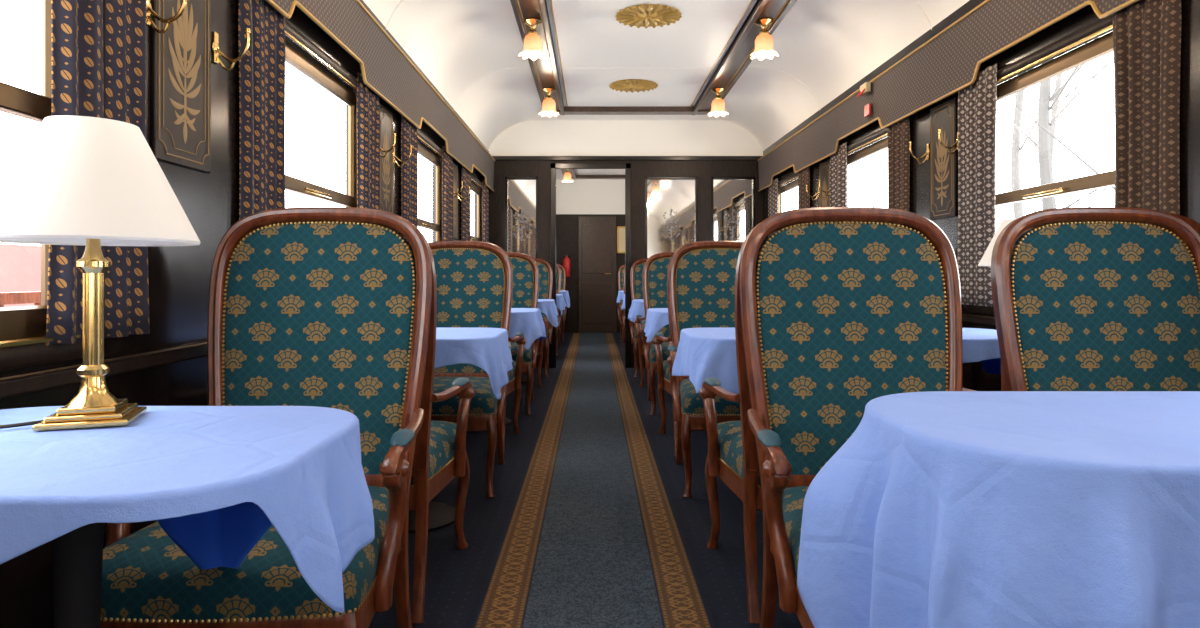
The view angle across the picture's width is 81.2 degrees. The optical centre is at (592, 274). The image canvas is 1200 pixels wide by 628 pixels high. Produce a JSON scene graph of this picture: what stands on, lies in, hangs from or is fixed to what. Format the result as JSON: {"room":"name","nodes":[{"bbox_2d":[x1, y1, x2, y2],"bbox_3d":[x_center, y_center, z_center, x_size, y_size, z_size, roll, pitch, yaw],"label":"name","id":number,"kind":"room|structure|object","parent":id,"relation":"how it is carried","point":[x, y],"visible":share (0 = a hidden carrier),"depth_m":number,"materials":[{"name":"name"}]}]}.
{"room":"train carriage","nodes":[
{"label":"train carriage","id":0,"kind":"room"},
{"bbox_2d":[0,0,488,627],"bbox_3d":[-1.139,-0.170,4.180,0.101,2.300,15.640,0,0,0],"label":"wall","id":1,"kind":"structure","parent":0,"point":[178,276],"depth_m":1.89,"materials":[{"name":"brown wood"}]},
{"bbox_2d":[0,0,104,370],"bbox_3d":[-1.114,-0.363,0.990,0.064,1.081,1.144,0,0,0],"label":"window","id":2,"kind":"structure","parent":1,"relation":"in","point":[23,339],"depth_m":1.39,"materials":[{"name":"brown wood"}]},
{"bbox_2d":[0,342,206,398],"bbox_3d":[-1.083,0.207,4.180,0.035,0.035,15.640,0,0,0],"label":"trim","id":3,"kind":"structure","parent":1,"relation":"attached to","point":[35,383],"depth_m":1.46,"materials":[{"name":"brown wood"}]},
{"bbox_2d":[146,0,186,33],"bbox_3d":[-1.048,-0.656,1.720,0.105,0.126,0.038,0,0,0],"label":"coat hook","id":4,"kind":"object","parent":1,"relation":"attached to","point":[149,10],"visible":0.88,"depth_m":1.72,"materials":[{"name":"gold metal"}]},
{"bbox_2d":[152,0,210,172],"bbox_3d":[-1.094,-0.585,1.870,0.013,0.590,0.256,0,0,0],"label":"panel","id":5,"kind":"object","parent":1,"relation":"attached to","point":[181,56],"visible":1,"depth_m":1.86,"materials":[{"name":"brown wood"}]},
{"bbox_2d":[212,28,250,70],"bbox_3d":[-1.048,-0.656,2.035,0.105,0.126,0.038,0,0,0],"label":"coat hook","id":6,"kind":"object","parent":1,"relation":"attached to","point":[215,44],"visible":1,"depth_m":2.03,"materials":[{"name":"gold metal"}]},
{"bbox_2d":[285,20,356,207],"bbox_3d":[-1.114,-0.363,2.810,0.064,1.081,1.144,0,0,0],"label":"window","id":7,"kind":"structure","parent":1,"relation":"in","point":[302,54],"depth_m":2.89,"materials":[{"name":"brown wood"}]},
{"bbox_2d":[379,103,392,212],"bbox_3d":[-1.094,-0.585,3.690,0.013,0.590,0.256,0,0,0],"label":"panel","id":8,"kind":"object","parent":1,"relation":"attached to","point":[386,117],"visible":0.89,"depth_m":3.69,"materials":[{"name":"brown wood"}]},
{"bbox_2d":[393,145,411,166],"bbox_3d":[-1.048,-0.656,3.855,0.105,0.126,0.038,0,0,0],"label":"coat hook","id":9,"kind":"object","parent":1,"relation":"attached to","point":[410,146],"visible":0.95,"depth_m":3.85,"materials":[{"name":"gold metal"}]},
{"bbox_2d":[417,129,442,240],"bbox_3d":[-1.114,-0.363,4.630,0.064,1.081,1.144,0,0,0],"label":"window","id":10,"kind":"structure","parent":1,"relation":"in","point":[427,149],"depth_m":4.94,"materials":[{"name":"brown wood"}]},
{"bbox_2d":[453,163,457,238],"bbox_3d":[-1.094,-0.585,5.510,0.013,0.590,0.256,0,0,0],"label":"panel","id":11,"kind":"object","parent":1,"relation":"attached to","point":[455,167],"visible":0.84,"depth_m":5.55,"materials":[{"name":"brown wood"}]},
{"bbox_2d":[470,173,481,240],"bbox_3d":[-1.114,-0.363,6.450,0.064,1.081,1.144,0,0,0],"label":"window","id":12,"kind":"structure","parent":1,"relation":"in","point":[475,184],"depth_m":6.90,"materials":[{"name":"brown wood"}]},
{"bbox_2d":[454,68,820,109],"bbox_3d":[0.350,-1.416,5.540,2.948,0.454,0.007,0,0,0],"label":"trim","id":13,"kind":"structure","parent":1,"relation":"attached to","point":[506,68],"depth_m":5.54,"materials":[{"name":"beige paint"}]},
{"bbox_2d":[368,332,802,627],"bbox_3d":[0.350,1.010,4.180,3.100,0.060,15.840,0,0,0],"label":"floor","id":14,"kind":"structure","parent":0,"point":[456,578],"depth_m":2.75,"materials":[{"name":"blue carpet"}]},
{"bbox_2d":[51,523,104,627],"bbox_3d":[-0.725,0.608,0.985,0.678,0.745,0.488,0,0,0],"label":"dining table","id":15,"kind":"object","parent":14,"relation":"on","point":[77,555],"visible":0.24,"depth_m":0.96,"materials":[{"name":"brown wood"}]},
{"bbox_2d":[0,406,374,612],"bbox_3d":[-0.698,0.397,0.991,0.748,0.333,0.583,0,0,0],"label":"tablecloth","id":16,"kind":"object","parent":15,"relation":"on","point":[215,479],"visible":0.93,"depth_m":0.91,"materials":[{"name":"blue fabric"}]},
{"bbox_2d":[0,115,200,430],"bbox_3d":[-0.813,-0.004,1.111,0.354,0.466,0.294,0,0,22],"label":"table lamp","id":17,"kind":"object","parent":16,"relation":"on","point":[93,183],"visible":1,"depth_m":1.04,"materials":[{"name":"white fabric"}]},
{"bbox_2d":[100,207,431,627],"bbox_3d":[-0.706,0.403,1.558,0.650,1.167,0.648,0,0,-1],"label":"dining chair","id":18,"kind":"object","parent":14,"relation":"on","point":[329,307],"visible":0.66,"depth_m":1.78,"materials":[{"name":"teal fabric"}]},
{"bbox_2d":[383,225,474,622],"bbox_3d":[-0.725,0.403,2.232,0.650,1.167,0.648,0,0,0],"label":"dining chair","id":19,"kind":"object","parent":14,"relation":"on","point":[440,454],"visible":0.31,"depth_m":2.03,"materials":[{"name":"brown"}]},
{"bbox_2d":[408,501,454,532],"bbox_3d":[-0.700,0.608,2.810,0.648,0.745,0.528,0,0,0],"label":"dining table","id":20,"kind":"object","parent":14,"relation":"on","point":[441,515],"visible":0.06,"depth_m":2.75,"materials":[{"name":"brown wood"}]},
{"bbox_2d":[434,327,512,399],"bbox_3d":[-0.693,0.348,2.799,0.733,0.237,0.628,0,0,0],"label":"tablecloth","id":21,"kind":"object","parent":20,"relation":"on","point":[488,349],"visible":0.47,"depth_m":2.59,"materials":[{"name":"blue fabric"}]},
{"bbox_2d":[428,241,512,497],"bbox_3d":[-0.705,0.403,3.378,0.650,1.167,0.648,0,0,0],"label":"dining chair","id":22,"kind":"object","parent":14,"relation":"on","point":[474,287],"visible":0.36,"depth_m":3.61,"materials":[{"name":"blue fabric"}]},
{"bbox_2d":[488,250,525,451],"bbox_3d":[-0.725,0.403,4.052,0.650,1.167,0.648,0,0,0],"label":"dining chair","id":23,"kind":"object","parent":14,"relation":"on","point":[514,383],"visible":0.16,"depth_m":4.14,"materials":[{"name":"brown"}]},
{"bbox_2d":[505,417,510,425],"bbox_3d":[-0.700,0.608,4.630,0.648,0.745,0.528,0,0,0],"label":"dining table","id":24,"kind":"object","parent":14,"relation":"on","point":[507,420],"visible":0.09,"depth_m":4.59,"materials":[{"name":"brown wood"}]},
{"bbox_2d":[509,308,545,349],"bbox_3d":[-0.685,0.348,4.628,0.752,0.237,0.622,0,0,0],"label":"tablecloth","id":25,"kind":"object","parent":24,"relation":"on","point":[528,321],"visible":0.34,"depth_m":4.39,"materials":[{"name":"blue fabric"}]},
{"bbox_2d":[506,252,538,414],"bbox_3d":[-0.705,0.403,5.198,0.650,1.167,0.648,0,0,-1],"label":"dining chair","id":26,"kind":"object","parent":14,"relation":"on","point":[525,291],"visible":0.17,"depth_m":5.44,"materials":[{"name":"blue"}]},
{"bbox_2d":[521,373,533,383],"bbox_3d":[-0.700,0.608,6.450,0.648,0.745,0.528,0,0,0],"label":"dining table","id":27,"kind":"object","parent":14,"relation":"on","point":[523,378],"visible":0.09,"depth_m":6.36,"materials":[{"name":"brown wood"}]},
{"bbox_2d":[537,299,557,326],"bbox_3d":[-0.687,0.348,6.449,0.764,0.236,0.636,0,0,0],"label":"tablecloth","id":28,"kind":"object","parent":27,"relation":"on","point":[548,307],"visible":0.33,"depth_m":6.23,"materials":[{"name":"blue fabric"}]},
{"bbox_2d":[525,259,545,386],"bbox_3d":[-0.725,0.403,5.872,0.650,1.167,0.648,0,0,1],"label":"dining chair","id":29,"kind":"object","parent":14,"relation":"on","point":[540,347],"visible":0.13,"depth_m":6.13,"materials":[{"name":"blue"}]},
{"bbox_2d":[533,258,552,376],"bbox_3d":[-0.705,0.403,7.028,0.650,1.167,0.648,0,0,0],"label":"dining chair","id":30,"kind":"object","parent":14,"relation":"on","point":[545,277],"visible":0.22,"depth_m":7.27,"materials":[{"name":"blue"}]},
{"bbox_2d":[556,264,560,354],"bbox_3d":[-0.705,0.403,8.858,0.650,1.167,0.648,0,0,0],"label":"dining chair","id":31,"kind":"object","parent":14,"relation":"on","point":[558,274],"visible":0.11,"depth_m":9.09,"materials":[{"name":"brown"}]},
{"bbox_2d":[557,264,566,340],"bbox_3d":[-0.705,0.403,10.658,0.650,1.167,0.648,0,0,-1],"label":"dining chair","id":32,"kind":"object","parent":14,"relation":"on","point":[563,279],"visible":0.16,"depth_m":10.89,"materials":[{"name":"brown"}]},
{"bbox_2d":[470,333,715,627],"bbox_3d":[0.000,0.976,4.205,0.680,0.008,15.090,0,0,0],"label":"carpet runner","id":33,"kind":"object","parent":14,"relation":"on","point":[593,536],"visible":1,"depth_m":2.72,"materials":[{"name":"grey carpet"}]},
{"bbox_2d":[616,264,624,340],"bbox_3d":[0.672,0.403,10.658,0.650,1.167,0.648,0,0,0],"label":"dining chair","id":34,"kind":"object","parent":14,"relation":"on","point":[620,275],"visible":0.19,"depth_m":10.89,"materials":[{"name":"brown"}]},
{"bbox_2d":[629,258,647,376],"bbox_3d":[0.672,0.403,7.028,0.650,1.167,0.648,0,0,0],"label":"dining chair","id":35,"kind":"object","parent":14,"relation":"on","point":[636,286],"visible":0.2,"depth_m":7.27,"materials":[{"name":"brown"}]},
{"bbox_2d":[635,260,654,386],"bbox_3d":[0.684,0.403,5.872,0.650,1.167,0.648,0,0,0],"label":"dining chair","id":36,"kind":"object","parent":14,"relation":"on","point":[639,319],"visible":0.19,"depth_m":5.98,"materials":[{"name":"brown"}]},
{"bbox_2d":[641,252,673,414],"bbox_3d":[0.672,0.403,5.198,0.650,1.167,0.648,0,0,0],"label":"dining chair","id":37,"kind":"object","parent":14,"relation":"on","point":[654,283],"visible":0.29,"depth_m":5.43,"materials":[{"name":"blue fabric"}]},
{"bbox_2d":[653,251,688,455],"bbox_3d":[0.684,0.403,4.052,0.650,1.167,0.648,0,0,-1],"label":"dining chair","id":38,"kind":"object","parent":14,"relation":"on","point":[662,366],"visible":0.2,"depth_m":4.13,"materials":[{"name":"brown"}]},
{"bbox_2d":[667,241,743,497],"bbox_3d":[0.672,0.403,3.378,0.650,1.167,0.648,0,0,0],"label":"dining chair","id":39,"kind":"object","parent":14,"relation":"on","point":[701,289],"visible":0.43,"depth_m":3.62,"materials":[{"name":"blue fabric"}]},
{"bbox_2d":[699,223,787,622],"bbox_3d":[0.684,0.403,2.232,0.650,1.167,0.648,0,0,0],"label":"dining chair","id":40,"kind":"object","parent":14,"relation":"on","point":[732,456],"visible":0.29,"depth_m":2.03,"materials":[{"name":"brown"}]},
{"bbox_2d":[739,207,962,627],"bbox_3d":[0.672,0.403,1.558,0.650,1.167,0.648,0,0,0],"label":"dining chair","id":41,"kind":"object","parent":14,"relation":"on","point":[843,309],"visible":0.56,"depth_m":1.80,"materials":[{"name":"blue fabric"}]},
{"bbox_2d":[962,212,1199,390],"bbox_3d":[1.438,0.403,2.232,0.650,1.167,0.648,0,0,0],"label":"dining chair","id":42,"kind":"object","parent":14,"relation":"on","point":[1195,225],"visible":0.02,"depth_m":1.92,"materials":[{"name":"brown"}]},
{"bbox_2d":[991,207,1199,390],"bbox_3d":[1.338,0.403,1.558,0.650,1.167,0.648,0,0,0],"label":"dining chair","id":43,"kind":"object","parent":14,"relation":"on","point":[1086,298],"visible":0.38,"depth_m":1.81,"materials":[{"name":"blue fabric"}]},
{"bbox_3d":[1.120,0.608,1.120,1.268,0.745,0.528,0,0,0],"label":"dining table","id":44,"kind":"object","parent":14,"relation":"on","visible":0},
{"bbox_2d":[797,391,1199,627],"bbox_3d":[1.058,0.478,1.101,1.398,0.497,0.623,0,0,0],"label":"tablecloth","id":45,"kind":"object","parent":44,"relation":"on","point":[940,509],"visible":1,"depth_m":0.94,"materials":[{"name":"blue fabric"}]},
{"bbox_3d":[1.040,0.608,2.810,1.308,0.745,0.528,0,0,0],"label":"dining table","id":46,"kind":"object","parent":14,"relation":"on","visible":0},
{"bbox_2d":[672,327,1000,392],"bbox_3d":[1.040,0.328,2.807,1.418,0.197,0.623,0,0,0],"label":"tablecloth","id":47,"kind":"object","parent":46,"relation":"on","point":[702,353],"visible":0.33,"depth_m":2.55,"materials":[{"name":"blue fabric"}]},
{"bbox_2d":[978,218,1016,265],"bbox_3d":[1.600,0.010,2.620,0.279,0.438,0.279,0,0,0],"label":"table lamp","id":48,"kind":"object","parent":47,"relation":"on","point":[986,259],"visible":0.07,"depth_m":2.62,"materials":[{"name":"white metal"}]},
{"bbox_3d":[1.040,0.608,4.630,1.308,0.745,0.528,0,0,0],"label":"dining table","id":49,"kind":"object","parent":14,"relation":"on","visible":0},
{"bbox_2d":[644,308,668,342],"bbox_3d":[1.042,0.329,4.632,1.417,0.197,0.647,0,0,0],"label":"tablecloth","id":50,"kind":"object","parent":49,"relation":"on","point":[657,318],"visible":0.17,"depth_m":4.41,"materials":[{"name":"blue fabric"}]},
{"bbox_3d":[1.040,0.608,6.450,1.308,0.745,0.528,0,0,0],"label":"dining table","id":51,"kind":"object","parent":14,"relation":"on","visible":0},
{"bbox_2d":[628,299,644,322],"bbox_3d":[1.036,0.328,6.448,1.423,0.197,0.631,0,0,0],"label":"tablecloth","id":52,"kind":"object","parent":51,"relation":"on","point":[637,306],"visible":0.13,"depth_m":6.22,"materials":[{"name":"blue fabric"}]},
{"bbox_3d":[-0.700,0.608,8.290,0.648,0.745,0.528,0,0,0],"label":"dining table","id":53,"kind":"object","parent":14,"relation":"on","visible":0},
{"bbox_2d":[556,294,565,314],"bbox_3d":[-0.690,0.348,8.290,0.741,0.236,0.623,0,0,0],"label":"tablecloth","id":54,"kind":"object","parent":53,"relation":"on","point":[560,303],"visible":0.23,"depth_m":8.08,"materials":[{"name":"blue fabric"}]},
{"bbox_2d":[556,179,624,331],"bbox_3d":[0.350,-0.350,12.040,2.940,2.660,0.080,0,0,0],"label":"wall","id":55,"kind":"structure","parent":0,"point":[576,198],"depth_m":12.00,"materials":[{"name":"brown wood"}]},
{"bbox_2d":[563,254,571,276],"bbox_3d":[-0.434,-0.163,11.915,0.162,0.385,0.170,0,0,0],"label":"fire extinguisher","id":56,"kind":"object","parent":55,"relation":"attached to","point":[566,261],"visible":0.97,"depth_m":11.85,"materials":[{"name":"red metal"}]},
{"bbox_2d":[578,216,615,331],"bbox_3d":[0.075,-0.010,11.950,0.650,1.980,0.100,0,0,0],"label":"door","id":57,"kind":"structure","parent":55,"relation":"in","point":[596,234],"depth_m":11.95,"materials":[{"name":"brown wood"}]},
{"bbox_2d":[617,226,624,252],"bbox_3d":[0.540,-0.600,11.975,0.260,0.460,0.050,0,0,0],"label":"framed picture","id":58,"kind":"object","parent":55,"relation":"attached to","point":[620,229],"visible":0.56,"depth_m":11.97,"materials":[{"name":"beige paper"}]},
{"bbox_2d":[489,120,762,367],"bbox_3d":[0.350,-0.350,7.440,2.940,2.660,0.080,0,0,0],"label":"wall","id":59,"kind":"structure","parent":0,"point":[532,137],"depth_m":7.41,"materials":[{"name":"beige paint"}]},
{"bbox_2d":[505,177,537,257],"bbox_3d":[-0.755,-0.455,7.422,0.350,1.170,0.044,0,0,0],"label":"wall mirror","id":60,"kind":"object","parent":59,"relation":"attached to","point":[521,193],"visible":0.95,"depth_m":7.43,"materials":[{"name":"clear glass"}]},
{"bbox_2d":[550,163,630,367],"bbox_3d":[-0.025,-0.100,7.390,0.850,2.160,0.020,0,0,0],"label":"door frame","id":61,"kind":"structure","parent":59,"relation":"in","point":[553,166],"depth_m":7.38,"materials":[{"name":"brown wood"}]},
{"bbox_2d":[492,156,761,159],"bbox_3d":[0.350,-1.232,7.388,2.900,0.045,0.025,0,0,0],"label":"trim","id":62,"kind":"structure","parent":59,"relation":"attached to","point":[494,157],"depth_m":7.37,"materials":[{"name":"brown wood"}]},
{"bbox_2d":[645,177,697,257],"bbox_3d":[0.830,-0.455,7.422,0.560,1.170,0.044,0,0,0],"label":"wall mirror","id":63,"kind":"object","parent":59,"relation":"attached to","point":[671,203],"visible":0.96,"depth_m":7.43,"materials":[{"name":"clear glass"}]},
{"bbox_2d":[711,177,755,240],"bbox_3d":[1.485,-0.455,7.422,0.470,1.170,0.044,0,0,0],"label":"wall mirror","id":64,"kind":"object","parent":59,"relation":"attached to","point":[733,199],"visible":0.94,"depth_m":7.43,"materials":[{"name":"clear glass"}]},
{"bbox_2d":[363,0,969,178],"bbox_3d":[0.350,-1.440,4.180,2.940,0.500,15.740,0,0,0],"label":"ceiling","id":65,"kind":"structure","parent":0,"point":[829,46],"depth_m":4.95,"materials":[{"name":"beige paint"}]},
{"bbox_2d":[264,0,494,190],"bbox_3d":[-1.042,-1.045,1.865,0.029,0.333,11.010,0,0,0],"label":"valance","id":66,"kind":"object","parent":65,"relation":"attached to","point":[385,68],"visible":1,"depth_m":3.61,"materials":[{"name":"brown fabric"}]},
{"bbox_2d":[46,0,149,345],"bbox_3d":[-1.075,-0.395,1.550,0.034,1.070,0.321,0,0,0],"label":"curtain","id":67,"kind":"object","parent":66,"relation":"hanging from","point":[76,25],"visible":0.53,"depth_m":1.51,"materials":[{"name":"blue fabric"}]},
{"bbox_2d":[238,0,285,219],"bbox_3d":[-1.074,-0.395,2.299,0.035,1.070,0.322,0,0,0],"label":"curtain","id":68,"kind":"object","parent":66,"relation":"hanging from","point":[262,68],"visible":0.64,"depth_m":2.25,"materials":[{"name":"blue fabric"}]},
{"bbox_2d":[357,72,379,209],"bbox_3d":[-1.075,-0.395,3.369,0.034,1.070,0.321,0,0,0],"label":"curtain","id":69,"kind":"object","parent":66,"relation":"hanging from","point":[368,110],"visible":0.52,"depth_m":3.31,"materials":[{"name":"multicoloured fabric"}]},
{"bbox_2d":[401,116,417,242],"bbox_3d":[-1.074,-0.395,4.119,0.035,1.070,0.322,0,0,0],"label":"curtain","id":70,"kind":"object","parent":66,"relation":"hanging from","point":[409,170],"visible":0.51,"depth_m":4.07,"materials":[{"name":"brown fabric"}]},
{"bbox_2d":[442,146,452,240],"bbox_3d":[-1.075,-0.395,5.189,0.034,1.070,0.321,0,0,0],"label":"curtain","id":71,"kind":"object","parent":66,"relation":"hanging from","point":[447,161],"visible":0.64,"depth_m":5.13,"materials":[{"name":"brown fabric"}]},
{"bbox_2d":[461,166,469,240],"bbox_3d":[-1.074,-0.395,5.939,0.035,1.070,0.322,0,0,0],"label":"curtain","id":72,"kind":"object","parent":66,"relation":"hanging from","point":[465,205],"visible":0.48,"depth_m":5.88,"materials":[{"name":"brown fabric"}]},
{"bbox_2d":[482,180,488,242],"bbox_3d":[-1.075,-0.395,7.010,0.034,1.070,0.321,0,0,0],"label":"curtain","id":73,"kind":"object","parent":66,"relation":"hanging from","point":[485,192],"visible":0.52,"depth_m":6.95,"materials":[{"name":"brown fabric"}]},
{"bbox_2d":[561,169,624,178],"bbox_3d":[0.350,-1.617,9.650,1.660,0.065,3.900,0,0,0],"label":"trim","id":74,"kind":"structure","parent":65,"relation":"attached to","point":[573,176],"depth_m":11.46,"materials":[{"name":"brown wood"}]},
{"bbox_2d":[609,79,657,92],"bbox_3d":[0.350,-1.625,6.040,0.421,0.030,0.391,0,0,0],"label":"ceiling medallion","id":75,"kind":"object","parent":65,"relation":"attached to","point":[632,85],"visible":1,"depth_m":6.02,"materials":[{"name":"gold metal"}]},
{"bbox_2d":[615,4,681,28],"bbox_3d":[0.350,-1.625,4.420,0.421,0.030,0.391,0,0,0],"label":"ceiling medallion","id":76,"kind":"object","parent":65,"relation":"attached to","point":[646,15],"visible":1,"depth_m":4.40,"materials":[{"name":"gold metal"}]},
{"bbox_2d":[510,0,796,114],"bbox_3d":[0.350,-1.617,1.775,1.660,0.065,10.350,0,0,0],"label":"trim","id":77,"kind":"structure","parent":65,"relation":"attached to","point":[529,8],"depth_m":5.34,"materials":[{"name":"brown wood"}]},
{"bbox_2d":[519,18,546,59],"bbox_3d":[-0.380,-1.494,4.420,0.171,0.223,0.171,0,0,22],"label":"ceiling lamp","id":78,"kind":"object","parent":77,"relation":"attached to","point":[532,49],"visible":1,"depth_m":4.39,"materials":[{"name":"white glass"}]},
{"bbox_2d":[539,87,557,116],"bbox_3d":[-0.380,-1.494,6.040,0.171,0.223,0.171,0,0,22],"label":"ceiling lamp","id":79,"kind":"object","parent":77,"relation":"attached to","point":[548,105],"visible":1,"depth_m":6.01,"materials":[{"name":"glass"}]},
{"bbox_2d":[709,87,728,116],"bbox_3d":[1.080,-1.494,6.040,0.171,0.223,0.171,0,0,22],"label":"ceiling lamp","id":80,"kind":"object","parent":77,"relation":"attached to","point":[718,104],"visible":1,"depth_m":6.01,"materials":[{"name":"white glass"}]},
{"bbox_2d":[750,18,777,60],"bbox_3d":[1.080,-1.494,4.420,0.171,0.223,0.171,0,0,22],"label":"ceiling lamp","id":81,"kind":"object","parent":77,"relation":"attached to","point":[764,40],"visible":1,"depth_m":4.39,"materials":[{"name":"glass"}]},
{"bbox_2d":[757,0,1139,190],"bbox_3d":[1.742,-1.045,1.865,0.029,0.333,11.010,0,0,0],"label":"valance","id":82,"kind":"object","parent":65,"relation":"attached to","point":[949,62],"visible":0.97,"depth_m":3.60,"materials":[{"name":"brown fabric"}]},
{"bbox_2d":[768,178,777,235],"bbox_3d":[1.772,-0.395,6.871,0.034,1.070,0.322,0,0,0],"label":"curtain","id":83,"kind":"object","parent":82,"relation":"hanging from","point":[773,189],"visible":0.29,"depth_m":6.84,"materials":[{"name":"brown fabric"}]},
{"bbox_2d":[798,167,809,208],"bbox_3d":[1.772,-0.395,5.901,0.033,1.070,0.283,0,0,0],"label":"curtain","id":84,"kind":"object","parent":82,"relation":"hanging from","point":[804,175],"visible":0.33,"depth_m":5.86,"materials":[{"name":"brown fabric"}]},
{"bbox_2d":[830,142,846,206],"bbox_3d":[1.772,-0.395,5.051,0.034,1.070,0.322,0,0,0],"label":"curtain","id":85,"kind":"object","parent":82,"relation":"hanging from","point":[838,161],"visible":0.42,"depth_m":5.02,"materials":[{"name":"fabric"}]},
{"bbox_2d":[856,82,870,116],"bbox_3d":[1.701,-1.100,4.400,0.064,0.200,0.100,0,0,0],"label":"emergency brake","id":86,"kind":"object","parent":82,"relation":"attached to","point":[865,88],"visible":1,"depth_m":4.37,"materials":[{"name":"red plastic"}]},
{"bbox_2d":[888,117,909,211],"bbox_3d":[1.772,-0.395,4.081,0.033,1.070,0.283,0,0,0],"label":"curtain","id":87,"kind":"object","parent":82,"relation":"hanging from","point":[899,132],"visible":0.37,"depth_m":4.04,"materials":[{"name":"brown fabric"}]},
{"bbox_2d":[957,63,996,305],"bbox_3d":[1.772,-0.395,3.231,0.034,1.070,0.322,0,0,0],"label":"curtain","id":88,"kind":"object","parent":82,"relation":"hanging from","point":[977,102],"visible":0.94,"depth_m":3.21,"materials":[{"name":"brown fabric"}]},
{"bbox_2d":[1112,0,1181,214],"bbox_3d":[1.772,-0.395,2.261,0.033,1.070,0.283,0,0,0],"label":"curtain","id":89,"kind":"object","parent":82,"relation":"hanging from","point":[1146,33],"visible":0.55,"depth_m":2.22,"materials":[{"name":"brown fabric"}]},
{"bbox_2d":[763,0,1199,390],"bbox_3d":[1.839,-0.170,4.180,0.101,2.300,15.640,0,0,0],"label":"wall","id":90,"kind":"structure","parent":0,"point":[974,377],"depth_m":3.21,"materials":[{"name":"brown wood"}]},
{"bbox_2d":[778,172,798,212],"bbox_3d":[1.814,-0.363,6.450,0.064,1.081,1.144,0,0,0],"label":"window","id":91,"kind":"structure","parent":90,"relation":"in","point":[790,182],"depth_m":6.50,"materials":[{"name":"brown wood"}]},
{"bbox_2d":[819,159,829,206],"bbox_3d":[1.794,-0.585,5.410,0.013,0.590,0.256,0,0,0],"label":"panel","id":92,"kind":"object","parent":90,"relation":"attached to","point":[824,167],"visible":0.44,"depth_m":5.41,"materials":[{"name":"brown wood"}]},
{"bbox_2d":[847,127,887,165],"bbox_3d":[1.814,-0.363,4.630,0.064,1.081,1.144,0,0,0],"label":"window","id":93,"kind":"structure","parent":90,"relation":"in","point":[875,143],"depth_m":4.59,"materials":[{"name":"brown wood"}]},
{"bbox_2d":[909,141,929,163],"bbox_3d":[1.748,-0.656,3.755,0.105,0.126,0.038,0,0,0],"label":"coat hook","id":94,"kind":"object","parent":90,"relation":"attached to","point":[927,153],"visible":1,"depth_m":3.75,"materials":[{"name":"gold metal"}]},
{"bbox_2d":[930,97,956,219],"bbox_3d":[1.794,-0.585,3.590,0.013,0.590,0.256,0,0,0],"label":"panel","id":95,"kind":"object","parent":90,"relation":"attached to","point":[943,165],"visible":0.99,"depth_m":3.57,"materials":[{"name":"brown wood"}]},
{"bbox_2d":[938,129,957,153],"bbox_3d":[1.748,-0.656,3.440,0.105,0.126,0.038,0,0,0],"label":"coat hook","id":96,"kind":"object","parent":90,"relation":"attached to","point":[939,130],"visible":0.78,"depth_m":3.44,"materials":[{"name":"gold metal"}]},
{"bbox_2d":[962,315,995,325],"bbox_3d":[1.782,0.207,4.180,0.035,0.035,15.640,0,0,0],"label":"trim","id":97,"kind":"structure","parent":90,"relation":"attached to","point":[969,319],"depth_m":3.20,"materials":[{"name":"brown wood"}]},
{"bbox_2d":[963,15,1114,314],"bbox_3d":[1.814,-0.363,2.810,0.064,1.081,1.144,0,0,0],"label":"window","id":98,"kind":"structure","parent":90,"relation":"in","point":[1094,47],"depth_m":2.73,"materials":[{"name":"brown wood"}]},
{"label":"outside","id":99,"kind":"structure","parent":0,"visible":0},
{"bbox_3d":[0.000,2.230,7.500,60.000,0.100,55.000,0,0,0],"label":"ground","id":100,"kind":"structure","parent":99,"visible":0},
{"bbox_2d":[0,244,40,306],"bbox_3d":[-7.100,0.905,7.000,0.200,2.550,22.000,0,0,0],"label":"wall","id":101,"kind":"structure","parent":100,"relation":"on","point":[20,265],"depth_m":8.56,"materials":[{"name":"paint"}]},
{"bbox_2d":[0,291,40,307],"bbox_3d":[-4.010,1.150,3.400,0.080,2.060,13.200,0,0,0],"label":"fence","id":102,"kind":"object","parent":100,"relation":"on","point":[6,298],"visible":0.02,"depth_m":4.85,"materials":[{"name":"brown wood"}]},
{"bbox_2d":[865,37,1113,209],"bbox_3d":[5.518,-1.169,8.446,2.455,6.710,3.406,0,0,-37],"label":"bare tree","id":103,"kind":"object","parent":100,"relation":"on","point":[1044,150],"visible":0.31,"depth_m":8.64,"materials":[{"name":"grey plant"}]},
{"bbox_2d":[996,68,1076,223],"bbox_3d":[7.406,-1.169,11.011,2.996,6.710,2.563,0,0,-42],"label":"bare tree","id":104,"kind":"object","parent":100,"relation":"on","point":[1018,212],"visible":0.17,"depth_m":11.54,"materials":[{"name":"grey plant"}]},
{"bbox_2d":[996,52,1113,207],"bbox_3d":[9.341,-1.260,14.365,3.684,6.891,1.876,0,0,44],"label":"bare tree","id":105,"kind":"object","parent":100,"relation":"on","point":[1054,111],"visible":0.27,"depth_m":14.52,"materials":[{"name":"grey plant"}]},
{"bbox_2d":[1014,104,1114,190],"bbox_3d":[5.994,-1.169,7.167,1.788,6.710,3.558,0,0,-41],"label":"bare tree","id":106,"kind":"object","parent":100,"relation":"on","point":[1022,110],"visible":0.09,"depth_m":7.53,"materials":[{"name":"grey plant"}]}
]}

